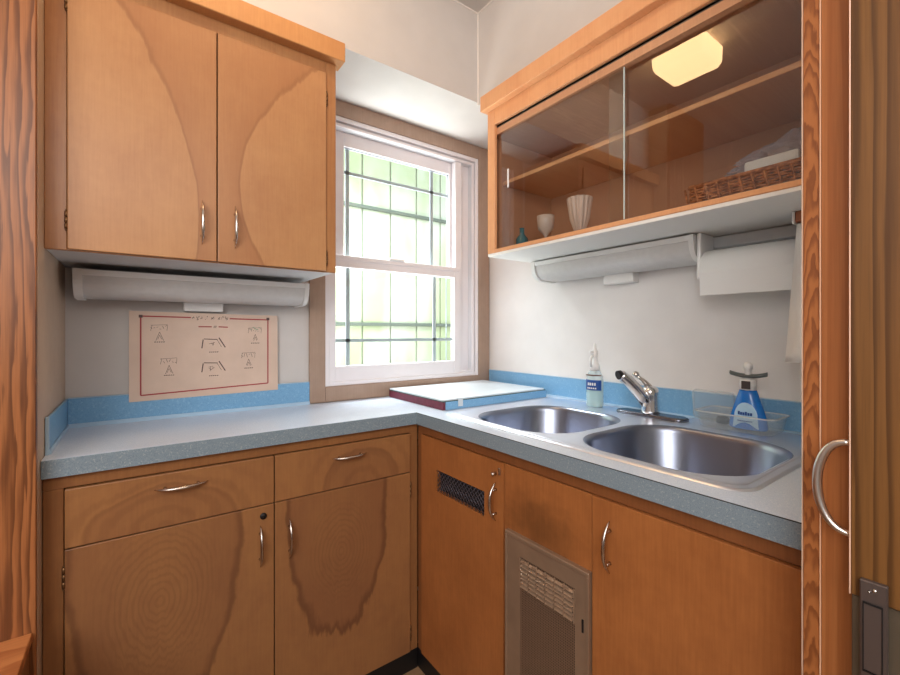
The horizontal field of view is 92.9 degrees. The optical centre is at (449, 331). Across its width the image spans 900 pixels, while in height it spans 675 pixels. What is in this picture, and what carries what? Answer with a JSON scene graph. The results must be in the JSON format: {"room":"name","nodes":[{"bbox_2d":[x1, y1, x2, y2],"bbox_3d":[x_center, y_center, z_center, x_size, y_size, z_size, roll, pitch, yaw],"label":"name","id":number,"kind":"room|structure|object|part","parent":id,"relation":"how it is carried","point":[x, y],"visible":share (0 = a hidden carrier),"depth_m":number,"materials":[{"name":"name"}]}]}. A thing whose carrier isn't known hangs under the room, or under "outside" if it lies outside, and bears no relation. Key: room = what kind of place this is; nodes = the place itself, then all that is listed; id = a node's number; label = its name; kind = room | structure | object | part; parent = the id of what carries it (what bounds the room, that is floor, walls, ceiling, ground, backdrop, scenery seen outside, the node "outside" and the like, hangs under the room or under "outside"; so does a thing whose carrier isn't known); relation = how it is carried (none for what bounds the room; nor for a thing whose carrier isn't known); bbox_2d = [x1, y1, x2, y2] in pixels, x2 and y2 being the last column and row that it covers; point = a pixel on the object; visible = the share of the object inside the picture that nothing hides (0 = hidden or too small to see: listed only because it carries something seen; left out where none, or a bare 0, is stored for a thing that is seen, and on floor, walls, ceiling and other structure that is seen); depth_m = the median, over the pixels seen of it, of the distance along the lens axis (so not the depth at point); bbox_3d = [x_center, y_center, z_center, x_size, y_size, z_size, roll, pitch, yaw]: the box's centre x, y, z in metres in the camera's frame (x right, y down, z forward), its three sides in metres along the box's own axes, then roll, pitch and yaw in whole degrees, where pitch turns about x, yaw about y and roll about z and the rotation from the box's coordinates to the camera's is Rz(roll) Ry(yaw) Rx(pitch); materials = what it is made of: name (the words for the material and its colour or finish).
{"room":"kitchen","nodes":[
{"label":"kitchen","id":0,"kind":"room"},
{"bbox_2d":[37,0,64,674],"bbox_3d":[-1.016,-0.060,1.095,0.003,2.540,0.443,0,0,-36],"label":"wall panel","id":1,"kind":"object","parent":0,"point":[50,271],"visible":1,"depth_m":0.95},
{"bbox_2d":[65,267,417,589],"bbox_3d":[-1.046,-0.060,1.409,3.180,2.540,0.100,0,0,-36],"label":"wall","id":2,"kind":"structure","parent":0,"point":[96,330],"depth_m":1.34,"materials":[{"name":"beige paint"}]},
{"bbox_2d":[48,399,67,447],"bbox_3d":[-1.038,0.242,1.134,0.006,0.086,0.351,0,0,-36],"label":"backsplash","id":3,"kind":"structure","parent":2,"relation":"attached to","point":[59,417],"depth_m":1.12,"materials":[{"name":"blue laminate"}]},
{"bbox_2d":[68,382,309,423],"bbox_3d":[-0.847,0.242,1.482,0.715,0.086,0.016,0,0,-36],"label":"backsplash","id":4,"kind":"structure","parent":2,"relation":"attached to","point":[95,409],"depth_m":1.42,"materials":[{"name":"blue laminate"}]},
{"bbox_2d":[44,0,344,282],"bbox_3d":[-0.739,-0.561,1.322,0.712,0.738,0.400,0,0,-36],"label":"upper cabinet","id":5,"kind":"object","parent":2,"relation":"attached to","point":[182,137],"visible":1,"depth_m":1.15,"materials":[{"name":"brown wood"}]},
{"bbox_3d":[-0.771,-0.511,1.093,0.309,0.632,0.007,0,0,-36],"label":"door","id":6,"kind":"part","parent":5,"relation":"part of","materials":[{"name":"brown wood"}]},
{"bbox_3d":[-0.762,-0.195,1.336,0.688,0.004,0.348,0,0,-36],"label":"panel","id":7,"kind":"part","parent":5,"relation":"part of","materials":[{"name":"grey paint"}]},
{"bbox_2d":[72,268,308,306],"bbox_3d":[-0.811,-0.135,1.414,0.646,0.080,0.142,0,0,-36],"label":"light","id":8,"kind":"object","parent":5,"relation":"attached to","point":[87,283],"visible":1,"depth_m":1.34,"materials":[{"name":"white plastic"}]},
{"bbox_3d":[-0.663,-0.297,1.148,0.009,0.119,0.029,0,0,-36],"label":"handle","id":9,"kind":"part","parent":5,"relation":"part of","materials":[{"name":"silver metal"}]},
{"bbox_3d":[-0.598,-0.295,1.196,0.009,0.119,0.029,0,0,-36],"label":"handle","id":10,"kind":"part","parent":5,"relation":"part of","materials":[{"name":"silver metal"}]},
{"bbox_3d":[-0.641,-0.896,1.188,0.712,0.061,0.063,0,0,-36],"label":"crown","id":11,"kind":"part","parent":5,"relation":"part of","materials":[{"name":"brown wood"}]},
{"bbox_3d":[-0.520,-0.511,1.277,0.307,0.632,0.007,0,0,-36],"label":"door","id":12,"kind":"part","parent":5,"relation":"part of","materials":[{"name":"brown wood"}]},
{"bbox_2d":[183,302,222,311],"bbox_3d":[-0.848,-0.091,1.471,0.118,0.042,0.033,0,0,-36],"label":"cable box","id":13,"kind":"object","parent":2,"relation":"attached to","point":[187,306],"visible":0.58,"depth_m":1.46,"materials":[{"name":"white plastic"}]},
{"bbox_2d":[129,311,277,401],"bbox_3d":[-0.831,0.077,1.482,0.450,0.289,0.002,0,0,-36],"label":"poster","id":14,"kind":"object","parent":2,"relation":"attached to","point":[172,355],"visible":1,"depth_m":1.46,"materials":[{"name":"paper"}]},
{"bbox_2d":[309,99,488,403],"bbox_3d":[-0.177,-0.336,1.974,0.945,1.240,0.015,0,0,-36],"label":"trim","id":15,"kind":"structure","parent":2,"relation":"attached to","point":[319,393],"depth_m":1.92,"materials":[{"name":"brown wood"}]},
{"bbox_2d":[325,115,477,386],"bbox_3d":[-0.207,-0.335,2.008,0.808,1.114,0.108,0,0,-36],"label":"window","id":16,"kind":"structure","parent":2,"relation":"in","point":[460,171],"depth_m":2.02,"materials":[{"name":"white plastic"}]},
{"bbox_3d":[-0.235,-0.569,2.000,0.677,0.567,0.026,0,0,-36],"label":"sash","id":17,"kind":"part","parent":16,"relation":"part of","materials":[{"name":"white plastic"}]},
{"bbox_3d":[-0.229,-0.314,1.958,0.696,1.072,0.041,0,0,-36],"label":"sash","id":18,"kind":"part","parent":16,"relation":"part of","materials":[{"name":"white plastic"}]},
{"bbox_2d":[242,0,487,149],"bbox_3d":[-0.374,-1.143,1.634,1.675,0.373,0.333,0,0,-36],"label":"wall","id":19,"kind":"structure","parent":0,"point":[414,62],"depth_m":1.65,"materials":[{"name":"beige paint"}]},
{"bbox_2d":[453,0,492,104],"bbox_3d":[-0.069,-1.139,0.926,1.324,0.384,1.174,0,0,-36],"label":"trim","id":20,"kind":"structure","parent":19,"relation":"attached to","point":[484,7],"depth_m":1.78,"materials":[{"name":"white paint"}]},
{"bbox_2d":[403,590,424,674],"bbox_3d":[0.742,1.235,0.172,4.600,0.050,4.200,0,0,-36],"label":"floor","id":21,"kind":"structure","parent":0,"point":[417,671],"depth_m":1.53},
{"bbox_2d":[0,633,31,674],"bbox_3d":[-0.859,0.920,0.514,0.424,0.577,0.646,0,0,-36],"label":"wooden ledge","id":22,"kind":"object","parent":21,"relation":"on","point":[14,653],"visible":1,"depth_m":0.84,"materials":[{"name":"brown wood"}]},
{"bbox_3d":[-0.866,0.930,0.521,0.420,0.557,0.626,0,0,-36],"label":"panel","id":23,"kind":"part","parent":22,"relation":"part of","materials":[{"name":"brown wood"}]},
{"bbox_2d":[43,424,416,674],"bbox_3d":[-0.619,0.732,1.393,0.988,0.810,0.426,0,0,-36],"label":"base cabinet","id":24,"kind":"object","parent":21,"relation":"on","point":[294,558],"visible":0.98,"depth_m":1.19,"materials":[{"name":"brown wood"}]},
{"bbox_3d":[-0.702,0.428,1.118,0.455,0.135,0.021,0,0,-36],"label":"drawer","id":25,"kind":"part","parent":24,"relation":"part of","materials":[{"name":"brown wood"}]},
{"bbox_3d":[-0.702,0.816,1.118,0.455,0.636,0.021,0,0,-36],"label":"door","id":26,"kind":"part","parent":24,"relation":"part of","materials":[{"name":"brown wood"}]},
{"bbox_3d":[-0.686,0.397,1.097,0.119,0.009,0.029,0,0,-36],"label":"handle","id":27,"kind":"part","parent":24,"relation":"part of","materials":[{"name":"silver metal"}]},
{"bbox_3d":[-0.533,0.612,1.210,0.009,0.119,0.029,0,0,-36],"label":"handle","id":28,"kind":"part","parent":24,"relation":"part of","materials":[{"name":"silver metal"}]},
{"bbox_3d":[-0.468,0.612,1.258,0.009,0.119,0.029,0,0,-36],"label":"handle","id":29,"kind":"part","parent":24,"relation":"part of","materials":[{"name":"silver metal"}]},
{"bbox_3d":[-0.331,0.428,1.390,0.458,0.135,0.021,0,0,-36],"label":"drawer","id":30,"kind":"part","parent":24,"relation":"part of","materials":[{"name":"brown wood"}]},
{"bbox_3d":[-0.331,0.816,1.390,0.458,0.636,0.021,0,0,-36],"label":"door","id":31,"kind":"part","parent":24,"relation":"part of","materials":[{"name":"brown wood"}]},
{"bbox_3d":[-0.315,0.399,1.370,0.119,0.009,0.029,0,0,-36],"label":"handle","id":32,"kind":"part","parent":24,"relation":"part of","materials":[{"name":"silver metal"}]},
{"bbox_2d":[366,643,440,674],"bbox_3d":[-0.179,1.173,0.811,1.010,0.073,1.140,0,0,-36],"label":"baseboard","id":33,"kind":"structure","parent":21,"relation":"on","point":[414,658],"depth_m":1.51,"materials":[{"name":"black rubber"}]},
{"bbox_2d":[417,425,801,674],"bbox_3d":[0.360,0.732,1.438,0.717,0.810,1.512,0,0,-36],"label":"base cabinet","id":34,"kind":"object","parent":21,"relation":"on","point":[675,592],"depth_m":0.97,"materials":[{"name":"brown wood"}]},
{"bbox_2d":[41,369,801,550],"bbox_3d":[-0.022,0.261,1.157,1.671,0.130,1.517,0,0,-36],"label":"countertop","id":35,"kind":"structure","parent":34,"relation":"on","point":[89,434],"depth_m":1.23,"materials":[{"name":"laminate"}]},
{"bbox_2d":[389,380,545,409],"bbox_3d":[0.078,0.265,1.873,0.553,0.040,0.416,0,0,-36],"label":"cutting board","id":36,"kind":"object","parent":35,"relation":"on","point":[456,395],"visible":1,"depth_m":1.77,"materials":[{"name":"white plastic"}]},
{"bbox_2d":[446,398,801,491],"bbox_3d":[0.487,0.358,1.300,0.612,0.159,0.937,0,0,-36],"label":"double sink","id":37,"kind":"object","parent":35,"relation":"in","point":[710,453],"visible":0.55,"depth_m":1.23,"materials":[{"name":"silver metal"}]},
{"bbox_3d":[0.322,0.359,1.409,0.414,0.157,0.388,0,0,-36],"label":"bowl","id":38,"kind":"part","parent":37,"relation":"part of","materials":[{"name":"silver metal"}]},
{"bbox_2d":[586,343,601,406],"bbox_3d":[0.543,0.162,1.612,0.059,0.237,0.066,0,0,-36],"label":"spray bottle","id":39,"kind":"object","parent":37,"relation":"on","point":[594,390],"visible":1,"depth_m":1.60,"materials":[{"name":"teal"}]},
{"bbox_3d":[0.574,0.359,1.065,0.414,0.157,0.406,0,0,-36],"label":"bowl","id":40,"kind":"part","parent":37,"relation":"part of","materials":[{"name":"silver metal"}]},
{"bbox_3d":[0.836,0.255,1.233,0.141,0.050,0.206,0,0,-36],"label":"plastic tray","id":41,"kind":"object","parent":37,"relation":"on","visible":0},
{"bbox_2d":[716,416,728,423],"bbox_3d":[0.822,0.264,1.289,0.036,0.022,0.036,0,0,-36],"label":"plug","id":42,"kind":"object","parent":41,"relation":"in","point":[720,419],"visible":0.94,"depth_m":1.28,"materials":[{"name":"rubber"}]},
{"bbox_2d":[729,362,768,431],"bbox_3d":[0.849,0.180,1.218,0.050,0.189,0.097,0,0,-36],"label":"soap bottle","id":43,"kind":"object","parent":41,"relation":"in","point":[747,413],"visible":1,"depth_m":1.20,"materials":[{"name":"blue plastic"}]},
{"bbox_2d":[615,370,688,422],"bbox_3d":[0.635,0.203,1.403,0.146,0.155,0.240,0,0,-36],"label":"faucet","id":44,"kind":"object","parent":35,"relation":"on","point":[647,396],"visible":1,"depth_m":1.41,"materials":[{"name":"silver metal"}]},
{"bbox_3d":[0.615,0.191,1.419,0.128,0.128,0.041,0,0,-12],"label":"spout","id":45,"kind":"part","parent":44,"relation":"part of","materials":[{"name":"silver metal"}]},
{"bbox_3d":[0.646,0.165,1.434,0.067,0.067,0.025,0,0,11],"label":"lever","id":46,"kind":"part","parent":44,"relation":"part of","materials":[{"name":"silver metal"}]},
{"bbox_3d":[0.670,0.275,1.428,0.060,0.011,0.240,0,0,-36],"label":"plate","id":47,"kind":"part","parent":44,"relation":"part of","materials":[{"name":"silver metal"}]},
{"bbox_2d":[437,471,483,514],"bbox_3d":[0.031,0.498,1.342,0.003,0.074,0.250,0,0,-36],"label":"vent","id":48,"kind":"object","parent":34,"relation":"attached to","point":[463,493],"depth_m":1.34,"materials":[{"name":"grey metal"}]},
{"bbox_3d":[0.031,0.748,1.349,0.021,0.772,0.418,0,0,-36],"label":"door","id":49,"kind":"part","parent":34,"relation":"part of","materials":[{"name":"brown wood"}]},
{"bbox_3d":[0.117,0.474,1.188,0.029,0.109,0.009,0,0,-36],"label":"handle","id":50,"kind":"part","parent":34,"relation":"part of","materials":[{"name":"silver metal"}]},
{"bbox_3d":[0.230,0.831,1.051,0.018,0.598,0.264,0,0,-36],"label":"metal grille panel","id":51,"kind":"part","parent":34,"relation":"part of","materials":[{"name":"brown metal"}]},
{"bbox_3d":[0.240,0.748,1.068,0.018,0.772,0.278,0,0,-36],"label":"panel","id":52,"kind":"part","parent":34,"relation":"part of","materials":[{"name":"brown wood"}]},
{"bbox_3d":[0.328,0.457,0.901,0.029,0.113,0.009,0,0,-36],"label":"handle","id":53,"kind":"part","parent":34,"relation":"part of","materials":[{"name":"silver metal"}]},
{"bbox_3d":[0.436,0.748,0.798,0.021,0.772,0.384,0,0,-36],"label":"door","id":54,"kind":"part","parent":34,"relation":"part of","materials":[{"name":"brown wood"}]},
{"bbox_2d":[812,0,899,674],"bbox_3d":[0.849,-0.059,0.466,0.580,2.537,0.586,0,0,-36],"label":"door","id":55,"kind":"structure","parent":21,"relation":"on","point":[873,533],"depth_m":0.49,"materials":[{"name":"brown wood"}]},
{"bbox_3d":[0.471,0.188,0.528,0.010,0.117,0.038,0,0,-36],"label":"handle","id":56,"kind":"part","parent":55,"relation":"part of","materials":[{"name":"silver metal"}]},
{"bbox_3d":[0.638,-0.505,0.299,0.024,1.629,0.528,0,0,-36],"label":"door","id":57,"kind":"part","parent":55,"relation":"part of","materials":[{"name":"brown wood"}]},
{"bbox_3d":[0.641,0.746,0.301,0.018,0.869,0.528,0,0,-36],"label":"metal panel","id":58,"kind":"part","parent":55,"relation":"part of","materials":[{"name":"grey metal"}]},
{"bbox_2d":[457,0,490,11],"bbox_3d":[0.742,-1.355,0.172,4.600,0.050,4.200,0,0,-36],"label":"ceiling","id":59,"kind":"structure","parent":0,"point":[476,5],"depth_m":1.73,"materials":[{"name":"paint"}]},
{"bbox_2d":[478,0,716,110],"bbox_3d":[0.610,-1.137,1.413,0.351,0.385,1.187,0,0,-36],"label":"wall","id":60,"kind":"structure","parent":0,"point":[513,34],"depth_m":1.58,"materials":[{"name":"beige paint"}]},
{"bbox_2d":[489,249,801,401],"bbox_3d":[0.704,-0.060,1.649,0.080,2.540,1.585,0,0,-36],"label":"wall","id":61,"kind":"structure","parent":0,"point":[659,327],"depth_m":1.56,"materials":[{"name":"paint"}]},
{"bbox_2d":[604,272,638,284],"bbox_3d":[0.647,-0.203,1.620,0.044,0.039,0.123,0,0,-36],"label":"cable box","id":62,"kind":"object","parent":61,"relation":"attached to","point":[631,277],"visible":0.94,"depth_m":1.59,"materials":[{"name":"white plastic"}]},
{"bbox_2d":[480,0,801,262],"bbox_3d":[0.610,-0.600,1.369,0.401,0.664,1.113,0,0,-36],"label":"display cabinet","id":63,"kind":"object","parent":61,"relation":"attached to","point":[717,91],"depth_m":1.33,"materials":[{"name":"brown wood"}]},
{"bbox_3d":[0.222,-0.589,1.638,0.003,0.072,0.008,0,0,-36],"label":"finger pull","id":64,"kind":"part","parent":63,"relation":"part of","materials":[{"name":"white plastic"}]},
{"bbox_2d":[516,228,527,243],"bbox_3d":[0.287,-0.367,1.705,0.048,0.093,0.048,0,0,-36],"label":"glass bottle","id":65,"kind":"object","parent":63,"relation":"on","point":[521,238],"visible":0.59,"depth_m":1.69,"materials":[{"name":"teal glass"}]},
{"bbox_3d":[0.306,-0.620,1.810,0.350,0.620,0.018,0,0,-36],"label":"panel","id":66,"kind":"part","parent":63,"relation":"part of","materials":[{"name":"clear glass"}]},
{"bbox_2d":[537,214,554,237],"bbox_3d":[0.377,-0.388,1.684,0.069,0.135,0.069,0,0,-36],"label":"goblet","id":67,"kind":"object","parent":63,"relation":"on","point":[545,222],"visible":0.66,"depth_m":1.66,"materials":[{"name":"beige ceramic"}]},
{"bbox_3d":[0.469,-0.902,1.265,0.050,0.060,1.113,0,0,-36],"label":"crown","id":68,"kind":"part","parent":63,"relation":"part of","materials":[{"name":"brown wood"}]},
{"bbox_2d":[566,194,592,230],"bbox_3d":[0.457,-0.396,1.507,0.090,0.150,0.088,0,0,-36],"label":"vase","id":69,"kind":"object","parent":63,"relation":"on","point":[579,206],"visible":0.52,"depth_m":1.48,"materials":[{"name":"beige ceramic"}]},
{"bbox_2d":[531,234,696,283],"bbox_3d":[0.591,-0.254,1.587,0.142,0.080,0.654,0,0,-36],"label":"light","id":70,"kind":"object","parent":63,"relation":"attached to","point":[676,252],"visible":0.85,"depth_m":1.50,"materials":[{"name":"white plastic"}]},
{"bbox_3d":[0.626,-0.304,1.373,0.370,0.010,1.101,0,0,-36],"label":"panel","id":71,"kind":"part","parent":63,"relation":"part of","materials":[{"name":"white paint"}]},
{"bbox_3d":[0.626,-0.787,1.373,0.351,0.025,1.065,0,0,-36],"label":"panel","id":72,"kind":"part","parent":63,"relation":"part of","materials":[{"name":"clear glass"}]},
{"bbox_2d":[503,60,801,198],"bbox_3d":[0.647,-0.600,1.389,0.297,0.015,1.063,0,0,-36],"label":"shelf","id":73,"kind":"object","parent":63,"relation":"attached to","point":[770,103],"depth_m":1.30,"materials":[{"name":"brown wood"}]},
{"bbox_3d":[0.772,-0.617,1.480,0.009,0.626,1.101,0,0,-36],"label":"panel","id":74,"kind":"part","parent":63,"relation":"part of","materials":[{"name":"clear glass"}]},
{"bbox_2d":[684,157,801,204],"bbox_3d":[0.823,-0.356,1.093,0.233,0.071,0.331,0,0,-36],"label":"wicker basket","id":75,"kind":"object","parent":63,"relation":"on","point":[697,192],"visible":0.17,"depth_m":1.04,"materials":[{"name":"brown wicker"}]},
{"bbox_2d":[744,149,801,183],"bbox_3d":[0.797,-0.398,1.044,0.090,0.045,0.110,0,0,-36],"label":"package","id":76,"kind":"object","parent":75,"relation":"in","point":[795,153],"visible":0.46,"depth_m":1.01,"materials":[{"name":"white plastic"}]},
{"bbox_2d":[697,223,799,278],"bbox_3d":[0.887,-0.229,1.210,0.142,0.138,0.302,0,0,-36],"label":"paper towel holder","id":77,"kind":"object","parent":63,"relation":"attached to","point":[705,242],"visible":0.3,"depth_m":1.28,"materials":[{"name":"white plastic"}]},
{"bbox_3d":[0.781,-0.229,1.312,0.092,0.138,0.014,0,0,-36],"label":"arm","id":78,"kind":"part","parent":77,"relation":"part of","materials":[{"name":"white plastic"}]},
{"bbox_2d":[699,239,794,295],"bbox_3d":[0.865,-0.177,1.196,0.120,0.138,0.266,0,0,-36],"label":"paper towel roll","id":79,"kind":"object","parent":77,"relation":"hanging from","point":[762,267],"visible":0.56,"depth_m":1.17,"materials":[{"name":"white paper"}]},
{"bbox_3d":[0.929,-0.280,1.240,0.040,0.036,0.300,0,0,-36],"label":"plate","id":80,"kind":"part","parent":77,"relation":"part of","materials":[{"name":"grey paint"}]},
{"bbox_2d":[785,223,801,362],"bbox_3d":[0.892,-0.096,1.021,0.018,0.345,0.151,0,0,-36],"label":"dish towel","id":81,"kind":"object","parent":63,"relation":"hanging from","point":[794,334],"visible":0.16,"depth_m":1.06,"materials":[{"name":"white fabric"}]},
{"bbox_3d":[0.870,-0.283,1.056,0.028,0.030,0.034,0,0,-36],"label":"towel bracket","id":82,"kind":"part","parent":63,"relation":"part of","materials":[{"name":"brown wood"}]},
{"bbox_2d":[489,370,801,431],"bbox_3d":[0.652,0.241,1.641,0.011,0.087,1.499,0,0,-36],"label":"backsplash","id":83,"kind":"structure","parent":61,"relation":"attached to","point":[783,415],"depth_m":1.47,"materials":[{"name":"blue laminate"}]},
{"bbox_3d":[-1.189,-0.060,0.968,0.428,2.540,0.443,0,0,-36],"label":"wall","id":84,"kind":"structure","parent":0,"visible":0},
{"bbox_2d":[0,0,36,674],"bbox_3d":[-1.052,-0.060,0.783,0.430,2.540,0.016,0,0,-36],"label":"trim","id":85,"kind":"structure","parent":84,"relation":"attached to","point":[18,18],"depth_m":0.89,"materials":[{"name":"brown wood"}]},
{"label":"outside","id":86,"kind":"structure","parent":0,"visible":0},
{"bbox_3d":[-0.402,1.240,3.928,8.000,0.059,3.190,0,0,-36],"label":"ground","id":87,"kind":"structure","parent":86,"visible":0},
{"bbox_2d":[336,149,450,365],"bbox_3d":[0.015,-0.595,4.107,5.530,3.610,0.055,0,0,-36],"label":"window glass","id":88,"kind":"object","parent":87,"relation":"on","point":[386,221],"visible":0.02,"depth_m":3.73,"materials":[{"name":"grey"}]},
{"bbox_3d":[0.030,-0.065,4.100,5.500,0.028,0.024,0,0,-36],"label":"rail","id":89,"kind":"part","parent":88,"relation":"part of","materials":[{"name":"grey"}]},
{"bbox_3d":[0.030,-1.040,4.100,5.500,0.028,0.024,0,0,-36],"label":"rail","id":90,"kind":"part","parent":88,"relation":"part of","materials":[{"name":"grey"}]},
{"bbox_3d":[0.838,-0.060,0.804,0.703,2.540,0.065,0,0,-36],"label":"wall","id":91,"kind":"structure","parent":0,"visible":0},
{"bbox_2d":[802,0,802,674],"bbox_3d":[0.475,-0.060,0.576,0.008,2.540,0.001,0,0,-36],"label":"trim","id":92,"kind":"structure","parent":91,"relation":"attached to","point":[802,0],"depth_m":0.57,"materials":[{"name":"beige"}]},
{"bbox_2d":[803,0,819,674],"bbox_3d":[0.511,-0.060,0.590,0.078,2.540,0.019,0,0,-36],"label":"trim","id":93,"kind":"structure","parent":91,"relation":"attached to","point":[811,8],"depth_m":0.57,"materials":[{"name":"brown wood"}]},
{"bbox_2d":[820,0,820,674],"bbox_3d":[0.485,-0.060,0.559,0.004,2.540,0.002,0,0,-36],"label":"trim","id":94,"kind":"structure","parent":91,"relation":"attached to","point":[820,0],"depth_m":0.56,"materials":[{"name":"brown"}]},
{"bbox_2d":[821,0,851,674],"bbox_3d":[0.529,-0.060,0.564,0.080,2.540,0.044,0,0,-36],"label":"trim","id":95,"kind":"structure","parent":91,"relation":"attached to","point":[836,599],"depth_m":0.55,"materials":[{"name":"brown wood"}]}
]}

